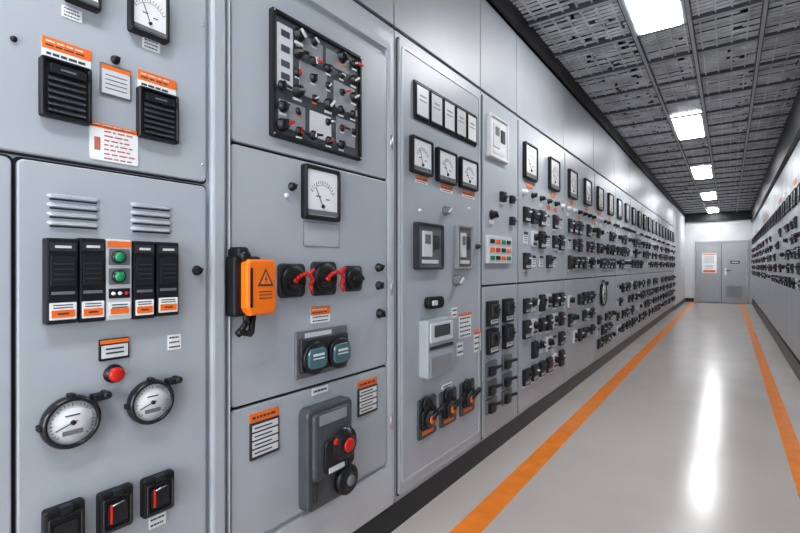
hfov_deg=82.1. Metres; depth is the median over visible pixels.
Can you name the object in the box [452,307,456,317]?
label plate
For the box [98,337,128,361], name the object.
label
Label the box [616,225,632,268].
switches
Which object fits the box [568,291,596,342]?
switches
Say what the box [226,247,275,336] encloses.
switch
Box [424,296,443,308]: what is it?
switch
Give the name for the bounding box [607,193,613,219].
meter
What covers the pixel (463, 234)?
protection relay
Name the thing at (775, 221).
switches
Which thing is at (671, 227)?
tall cabinet
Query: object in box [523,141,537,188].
meter
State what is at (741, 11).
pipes
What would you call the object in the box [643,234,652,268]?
switches
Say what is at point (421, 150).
meter
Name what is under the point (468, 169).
meter
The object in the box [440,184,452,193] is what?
label plate
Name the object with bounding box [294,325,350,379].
station
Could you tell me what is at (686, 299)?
baseboard
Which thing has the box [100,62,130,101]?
label
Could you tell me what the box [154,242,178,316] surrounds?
module
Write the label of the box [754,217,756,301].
tall cabinet
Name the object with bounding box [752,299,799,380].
baseboard
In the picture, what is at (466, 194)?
label plate
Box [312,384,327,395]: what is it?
label plate
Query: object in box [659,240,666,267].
switches
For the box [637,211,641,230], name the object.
meter
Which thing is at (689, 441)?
floor
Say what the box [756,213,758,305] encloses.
tall cabinet
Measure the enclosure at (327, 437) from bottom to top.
0.391 m
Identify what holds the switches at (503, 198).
attached to the tall cabinet at (498, 281)
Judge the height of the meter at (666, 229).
0.352 m
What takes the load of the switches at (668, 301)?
attached to the tall cabinet at (667, 270)
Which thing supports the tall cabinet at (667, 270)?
on the floor
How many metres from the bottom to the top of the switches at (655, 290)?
0.781 m
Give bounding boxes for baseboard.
[353,299,684,532]
[685,298,693,301]
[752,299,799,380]
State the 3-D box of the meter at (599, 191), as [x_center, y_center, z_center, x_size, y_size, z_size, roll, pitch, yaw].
[2.521,-0.819,5.774,0.030,0.352,0.290,0,0,36]
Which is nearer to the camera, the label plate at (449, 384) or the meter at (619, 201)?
the label plate at (449, 384)
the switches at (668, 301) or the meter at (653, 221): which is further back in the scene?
the switches at (668, 301)
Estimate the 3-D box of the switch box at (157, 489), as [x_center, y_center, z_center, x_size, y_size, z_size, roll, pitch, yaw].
[-0.682,0.644,1.299,0.038,0.109,0.087,0,0,36]
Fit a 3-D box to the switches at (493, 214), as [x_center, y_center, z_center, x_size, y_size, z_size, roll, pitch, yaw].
[0.605,-0.327,3.079,0.056,0.091,0.144,0,0,36]
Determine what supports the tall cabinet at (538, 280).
on the floor
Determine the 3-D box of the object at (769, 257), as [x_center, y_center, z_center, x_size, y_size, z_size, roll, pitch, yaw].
[7.213,-0.400,8.979,0.056,1.341,0.522,0,0,36]
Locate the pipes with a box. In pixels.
[564,0,799,207]
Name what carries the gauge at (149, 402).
attached to the tall cabinet at (40, 363)
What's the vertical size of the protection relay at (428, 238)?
0.249 m
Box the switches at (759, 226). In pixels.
[757,226,759,277]
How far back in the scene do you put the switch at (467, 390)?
2.72 m
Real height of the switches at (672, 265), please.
0.666 m
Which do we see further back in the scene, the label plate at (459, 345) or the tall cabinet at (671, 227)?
the tall cabinet at (671, 227)
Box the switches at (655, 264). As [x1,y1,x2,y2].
[652,238,660,267]
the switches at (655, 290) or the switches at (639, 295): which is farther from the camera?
the switches at (655, 290)
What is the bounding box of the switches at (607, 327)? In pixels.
[597,310,616,348]
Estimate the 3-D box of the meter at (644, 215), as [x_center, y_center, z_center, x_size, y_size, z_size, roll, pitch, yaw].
[4.701,-0.819,8.816,0.030,0.352,0.290,0,0,36]
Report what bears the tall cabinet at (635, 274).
on the floor
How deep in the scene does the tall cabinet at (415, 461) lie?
2.48 m
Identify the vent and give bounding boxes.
[47,193,99,228]
[130,202,171,233]
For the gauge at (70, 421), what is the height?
0.133 m
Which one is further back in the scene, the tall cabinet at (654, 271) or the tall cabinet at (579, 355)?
the tall cabinet at (654, 271)
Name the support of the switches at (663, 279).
attached to the tall cabinet at (661, 273)
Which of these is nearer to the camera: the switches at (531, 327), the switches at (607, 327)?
the switches at (531, 327)
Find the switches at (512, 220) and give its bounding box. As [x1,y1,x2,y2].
[509,217,517,225]
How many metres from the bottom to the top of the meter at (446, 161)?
0.190 m
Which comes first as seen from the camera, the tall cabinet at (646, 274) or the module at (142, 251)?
the module at (142, 251)
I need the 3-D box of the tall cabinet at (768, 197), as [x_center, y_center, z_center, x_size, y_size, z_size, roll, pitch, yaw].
[8.074,-0.190,9.617,0.600,2.600,1.356,0,0,36]
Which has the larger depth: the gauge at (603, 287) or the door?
the door
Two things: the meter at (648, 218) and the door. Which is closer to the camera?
the meter at (648, 218)
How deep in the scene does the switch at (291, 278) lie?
1.68 m
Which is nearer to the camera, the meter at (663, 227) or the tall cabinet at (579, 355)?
the tall cabinet at (579, 355)
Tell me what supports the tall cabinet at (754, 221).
on the floor
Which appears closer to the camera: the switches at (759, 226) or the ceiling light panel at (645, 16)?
the ceiling light panel at (645, 16)
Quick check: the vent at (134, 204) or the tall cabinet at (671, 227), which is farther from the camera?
the tall cabinet at (671, 227)
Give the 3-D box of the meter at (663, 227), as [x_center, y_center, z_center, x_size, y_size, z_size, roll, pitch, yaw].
[6.518,-0.819,11.351,0.030,0.352,0.290,0,0,36]
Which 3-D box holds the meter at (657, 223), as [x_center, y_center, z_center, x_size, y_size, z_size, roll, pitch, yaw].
[5.792,-0.819,10.337,0.030,0.352,0.290,0,0,36]
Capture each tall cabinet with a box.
[0,0,224,532]
[225,0,393,532]
[394,30,480,502]
[480,91,516,441]
[516,116,563,416]
[563,149,593,383]
[593,171,614,361]
[614,185,629,347]
[629,196,641,336]
[641,205,650,327]
[650,211,657,320]
[658,217,664,315]
[664,221,669,310]
[669,224,673,308]
[753,221,754,298]
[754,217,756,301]
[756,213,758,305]
[759,208,761,309]
[762,201,765,313]
[765,194,769,318]
[769,183,775,326]
[775,170,782,336]
[782,152,792,349]
[792,140,799,360]
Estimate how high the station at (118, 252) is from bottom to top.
0.212 m
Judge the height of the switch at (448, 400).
0.204 m
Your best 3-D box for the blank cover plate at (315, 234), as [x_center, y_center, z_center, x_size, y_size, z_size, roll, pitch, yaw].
[-0.311,-0.127,1.843,0.006,0.096,0.199,0,0,36]
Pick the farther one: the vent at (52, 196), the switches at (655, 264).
the switches at (655, 264)
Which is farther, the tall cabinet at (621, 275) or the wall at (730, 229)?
the wall at (730, 229)
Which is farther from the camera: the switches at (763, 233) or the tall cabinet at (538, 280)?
the switches at (763, 233)
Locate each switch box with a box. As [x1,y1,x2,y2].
[41,497,84,532]
[96,482,132,532]
[140,469,173,518]
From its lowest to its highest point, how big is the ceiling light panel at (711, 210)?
0.032 m
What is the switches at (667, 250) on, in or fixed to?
attached to the tall cabinet at (667, 270)
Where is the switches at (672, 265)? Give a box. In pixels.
[670,245,675,267]
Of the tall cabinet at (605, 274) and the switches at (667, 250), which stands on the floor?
the tall cabinet at (605, 274)
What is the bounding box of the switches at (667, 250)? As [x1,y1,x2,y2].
[665,243,670,267]
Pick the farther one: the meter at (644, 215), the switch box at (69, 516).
the meter at (644, 215)
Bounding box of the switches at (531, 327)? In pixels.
[522,292,566,388]
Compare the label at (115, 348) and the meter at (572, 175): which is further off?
the meter at (572, 175)
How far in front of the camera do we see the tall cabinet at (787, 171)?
6.48 m
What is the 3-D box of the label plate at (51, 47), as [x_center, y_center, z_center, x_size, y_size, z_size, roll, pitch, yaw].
[-0.821,-0.526,1.134,0.004,0.049,0.103,0,0,36]
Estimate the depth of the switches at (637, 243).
8.00 m
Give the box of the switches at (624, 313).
[616,282,632,334]
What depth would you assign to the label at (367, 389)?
2.06 m
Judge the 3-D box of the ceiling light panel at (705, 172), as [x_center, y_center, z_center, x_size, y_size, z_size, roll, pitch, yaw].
[6.198,-1.904,9.411,0.360,0.032,1.200,0,0,36]
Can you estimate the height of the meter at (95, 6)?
0.138 m
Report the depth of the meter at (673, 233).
13.27 m
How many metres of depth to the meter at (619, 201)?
6.75 m
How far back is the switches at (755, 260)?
13.40 m
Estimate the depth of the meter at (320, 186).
1.81 m
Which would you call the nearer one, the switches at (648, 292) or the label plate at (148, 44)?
the label plate at (148, 44)
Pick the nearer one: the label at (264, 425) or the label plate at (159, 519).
the label plate at (159, 519)
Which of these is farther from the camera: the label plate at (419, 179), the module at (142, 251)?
the label plate at (419, 179)
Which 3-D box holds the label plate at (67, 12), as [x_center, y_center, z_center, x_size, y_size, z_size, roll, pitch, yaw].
[-0.816,-0.628,1.142,0.003,0.027,0.043,0,0,36]
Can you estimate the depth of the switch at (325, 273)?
1.82 m
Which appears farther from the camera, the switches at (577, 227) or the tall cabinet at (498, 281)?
the switches at (577, 227)
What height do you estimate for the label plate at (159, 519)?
0.034 m
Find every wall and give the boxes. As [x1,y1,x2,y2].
[673,205,684,305]
[685,219,752,303]
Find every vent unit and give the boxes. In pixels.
[38,55,91,125]
[136,85,178,144]
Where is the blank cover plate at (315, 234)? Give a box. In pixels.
[303,221,338,247]
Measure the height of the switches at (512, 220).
0.061 m
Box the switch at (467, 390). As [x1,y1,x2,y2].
[459,378,481,416]
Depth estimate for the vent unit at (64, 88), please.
1.11 m
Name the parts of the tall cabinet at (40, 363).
cabinet lock knob, emergency stop button, cabinet lock knob, cabinet lock knob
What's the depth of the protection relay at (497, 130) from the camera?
3.18 m
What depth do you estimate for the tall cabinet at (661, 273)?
11.13 m
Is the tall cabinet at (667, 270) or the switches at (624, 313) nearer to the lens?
the switches at (624, 313)
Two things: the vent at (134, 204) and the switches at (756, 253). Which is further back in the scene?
the switches at (756, 253)
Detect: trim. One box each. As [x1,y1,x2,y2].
[490,0,685,216]
[685,210,750,222]
[751,86,799,222]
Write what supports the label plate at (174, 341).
attached to the tall cabinet at (40, 363)
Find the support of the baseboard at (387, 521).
attached to the wall at (679, 219)
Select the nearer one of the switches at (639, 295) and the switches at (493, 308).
the switches at (493, 308)
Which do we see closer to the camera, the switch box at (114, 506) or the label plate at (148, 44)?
the switch box at (114, 506)
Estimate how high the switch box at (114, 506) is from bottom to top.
0.109 m
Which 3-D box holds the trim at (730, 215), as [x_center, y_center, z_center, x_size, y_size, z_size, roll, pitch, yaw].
[11.344,-1.785,16.402,1.990,0.310,0.120,0,0,36]
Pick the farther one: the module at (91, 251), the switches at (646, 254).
the switches at (646, 254)
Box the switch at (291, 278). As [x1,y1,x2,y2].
[277,263,314,297]
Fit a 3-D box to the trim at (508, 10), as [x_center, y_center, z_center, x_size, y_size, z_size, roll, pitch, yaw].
[3.408,-1.905,7.012,0.030,0.170,24.370,0,0,36]
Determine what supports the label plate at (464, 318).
attached to the tall cabinet at (415, 461)
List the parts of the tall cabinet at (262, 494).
selector knob, mimic control panel, selector knob, selector knob, selector knob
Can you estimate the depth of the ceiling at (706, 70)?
4.77 m
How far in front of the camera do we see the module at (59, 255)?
1.10 m
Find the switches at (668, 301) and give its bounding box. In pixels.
[665,276,671,305]
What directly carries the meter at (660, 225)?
attached to the tall cabinet at (661, 273)
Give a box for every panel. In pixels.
[353,0,673,226]
[621,0,686,35]
[669,112,706,139]
[690,167,713,178]
[700,193,716,199]
[706,208,719,212]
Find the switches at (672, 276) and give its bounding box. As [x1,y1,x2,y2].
[670,275,675,301]
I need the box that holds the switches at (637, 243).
[631,230,643,268]
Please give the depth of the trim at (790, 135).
6.68 m
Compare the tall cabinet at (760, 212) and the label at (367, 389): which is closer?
the label at (367, 389)
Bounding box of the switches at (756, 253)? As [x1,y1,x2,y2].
[755,232,758,276]
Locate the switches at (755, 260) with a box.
[754,230,756,275]
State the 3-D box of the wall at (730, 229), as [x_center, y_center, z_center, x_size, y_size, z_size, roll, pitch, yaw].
[11.416,-0.475,16.485,3.350,3.750,0.100,0,0,36]
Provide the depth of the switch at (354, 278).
1.96 m
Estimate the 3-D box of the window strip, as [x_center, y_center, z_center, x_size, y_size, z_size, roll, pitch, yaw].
[0.284,-0.870,2.664,0.018,0.200,0.718,0,0,36]
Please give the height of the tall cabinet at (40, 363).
2.430 m
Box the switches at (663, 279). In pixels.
[659,277,666,308]
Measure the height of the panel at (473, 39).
0.770 m
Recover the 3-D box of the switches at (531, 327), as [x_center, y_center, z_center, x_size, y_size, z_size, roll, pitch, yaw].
[1.304,0.607,4.054,0.056,0.728,1.080,0,0,36]
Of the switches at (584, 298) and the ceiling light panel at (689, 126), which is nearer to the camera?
the switches at (584, 298)
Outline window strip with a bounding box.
[413,79,476,146]
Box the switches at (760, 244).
[759,222,762,277]
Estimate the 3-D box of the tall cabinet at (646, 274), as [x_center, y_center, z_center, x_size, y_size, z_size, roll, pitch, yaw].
[4.671,0.000,9.314,0.600,2.340,1.244,0,0,36]
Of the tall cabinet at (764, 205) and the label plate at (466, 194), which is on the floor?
the tall cabinet at (764, 205)
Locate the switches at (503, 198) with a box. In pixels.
[500,191,517,204]
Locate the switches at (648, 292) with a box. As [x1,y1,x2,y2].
[643,279,652,320]
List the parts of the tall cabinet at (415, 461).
selector knob, selector knob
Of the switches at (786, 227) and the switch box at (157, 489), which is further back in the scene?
the switches at (786, 227)
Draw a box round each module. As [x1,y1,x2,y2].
[42,238,77,324]
[76,238,104,322]
[131,241,153,319]
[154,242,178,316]
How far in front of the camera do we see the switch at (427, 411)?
2.36 m
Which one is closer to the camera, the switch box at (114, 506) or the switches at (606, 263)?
the switch box at (114, 506)
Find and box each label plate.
[42,35,90,68]
[62,5,81,22]
[138,69,175,95]
[143,37,159,53]
[149,511,165,529]
[168,334,180,349]
[311,306,329,323]
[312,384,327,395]
[415,175,427,184]
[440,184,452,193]
[442,382,451,389]
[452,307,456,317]
[457,342,462,355]
[459,312,470,338]
[462,190,474,199]
[474,329,480,352]
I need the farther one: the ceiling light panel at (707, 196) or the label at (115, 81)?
the ceiling light panel at (707, 196)
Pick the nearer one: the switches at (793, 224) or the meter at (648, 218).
the switches at (793, 224)
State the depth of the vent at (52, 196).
1.14 m
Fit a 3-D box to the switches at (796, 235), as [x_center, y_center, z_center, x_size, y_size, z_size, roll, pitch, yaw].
[4.438,-0.386,5.107,0.056,1.368,0.516,0,0,36]
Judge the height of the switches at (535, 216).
0.658 m
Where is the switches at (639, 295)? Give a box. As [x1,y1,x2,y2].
[631,281,643,327]
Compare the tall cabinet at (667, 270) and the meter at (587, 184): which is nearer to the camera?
the meter at (587, 184)
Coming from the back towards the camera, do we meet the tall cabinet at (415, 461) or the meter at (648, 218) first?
the meter at (648, 218)
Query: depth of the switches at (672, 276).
13.08 m
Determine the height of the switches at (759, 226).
1.365 m
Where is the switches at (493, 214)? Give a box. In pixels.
[489,210,498,223]
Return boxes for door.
[695,240,748,303]
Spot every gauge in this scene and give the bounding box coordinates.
[35,390,111,449]
[124,375,182,424]
[599,280,608,305]
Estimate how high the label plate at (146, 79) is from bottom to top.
0.049 m
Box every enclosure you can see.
[299,395,357,512]
[419,316,452,378]
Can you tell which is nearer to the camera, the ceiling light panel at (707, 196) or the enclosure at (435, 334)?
the enclosure at (435, 334)
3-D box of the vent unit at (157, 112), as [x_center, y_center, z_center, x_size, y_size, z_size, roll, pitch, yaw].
[-0.685,-0.428,1.304,0.027,0.139,0.112,0,0,36]
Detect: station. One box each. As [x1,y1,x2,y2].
[105,239,131,320]
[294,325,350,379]
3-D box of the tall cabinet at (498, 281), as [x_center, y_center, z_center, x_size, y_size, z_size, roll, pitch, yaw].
[0.499,0.000,3.471,0.627,2.340,0.633,0,0,36]
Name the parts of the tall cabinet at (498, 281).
warning light panel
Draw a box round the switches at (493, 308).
[485,298,517,415]
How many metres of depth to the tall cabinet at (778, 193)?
7.53 m
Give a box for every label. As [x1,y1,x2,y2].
[90,121,137,165]
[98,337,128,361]
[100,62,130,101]
[249,406,278,460]
[357,377,376,416]
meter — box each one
[65,0,101,13]
[127,0,169,44]
[301,163,340,221]
[409,134,433,176]
[435,147,457,185]
[458,156,478,191]
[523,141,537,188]
[548,156,560,197]
[568,168,577,204]
[583,178,591,210]
[596,186,603,215]
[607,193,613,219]
[617,198,621,222]
[624,203,629,225]
[631,207,635,228]
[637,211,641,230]
[643,214,646,232]
[647,217,650,234]
[652,220,654,235]
[656,222,658,237]
[659,224,661,238]
[662,226,664,237]
[665,228,667,241]
[672,232,674,242]
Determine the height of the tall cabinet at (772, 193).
2.600 m
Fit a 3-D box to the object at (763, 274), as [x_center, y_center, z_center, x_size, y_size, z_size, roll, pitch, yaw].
[8.004,-0.396,10.081,0.056,1.347,0.501,0,0,36]
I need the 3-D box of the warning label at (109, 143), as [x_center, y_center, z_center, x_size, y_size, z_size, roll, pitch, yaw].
[-0.758,-0.325,1.221,0.004,0.096,0.117,0,0,36]
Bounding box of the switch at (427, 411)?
[417,394,443,440]
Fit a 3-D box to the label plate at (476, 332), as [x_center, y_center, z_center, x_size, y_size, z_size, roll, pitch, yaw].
[0.504,0.481,2.983,0.004,0.143,0.102,0,0,36]
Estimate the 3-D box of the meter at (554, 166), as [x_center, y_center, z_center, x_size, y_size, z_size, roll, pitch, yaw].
[1.431,-0.819,4.253,0.030,0.352,0.290,0,0,36]
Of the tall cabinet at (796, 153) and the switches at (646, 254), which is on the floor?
the tall cabinet at (796, 153)
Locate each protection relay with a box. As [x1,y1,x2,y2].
[413,222,443,269]
[454,224,472,269]
[486,112,508,163]
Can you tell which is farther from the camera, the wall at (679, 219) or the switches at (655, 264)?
the wall at (679, 219)
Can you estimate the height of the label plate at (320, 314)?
0.064 m
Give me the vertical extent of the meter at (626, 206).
0.352 m
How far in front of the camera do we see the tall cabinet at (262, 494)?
1.75 m
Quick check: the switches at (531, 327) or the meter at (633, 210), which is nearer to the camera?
the switches at (531, 327)
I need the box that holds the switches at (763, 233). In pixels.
[760,220,764,278]
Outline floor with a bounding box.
[391,302,799,532]
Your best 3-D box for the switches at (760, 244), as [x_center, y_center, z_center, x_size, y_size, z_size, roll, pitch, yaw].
[8.797,-0.392,11.188,0.056,1.355,0.520,0,0,36]
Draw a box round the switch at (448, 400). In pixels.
[439,386,463,427]
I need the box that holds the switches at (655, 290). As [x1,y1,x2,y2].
[652,278,660,313]
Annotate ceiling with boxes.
[510,0,799,213]
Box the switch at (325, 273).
[310,261,345,295]
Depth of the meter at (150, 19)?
1.28 m
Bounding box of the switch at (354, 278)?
[343,266,364,291]

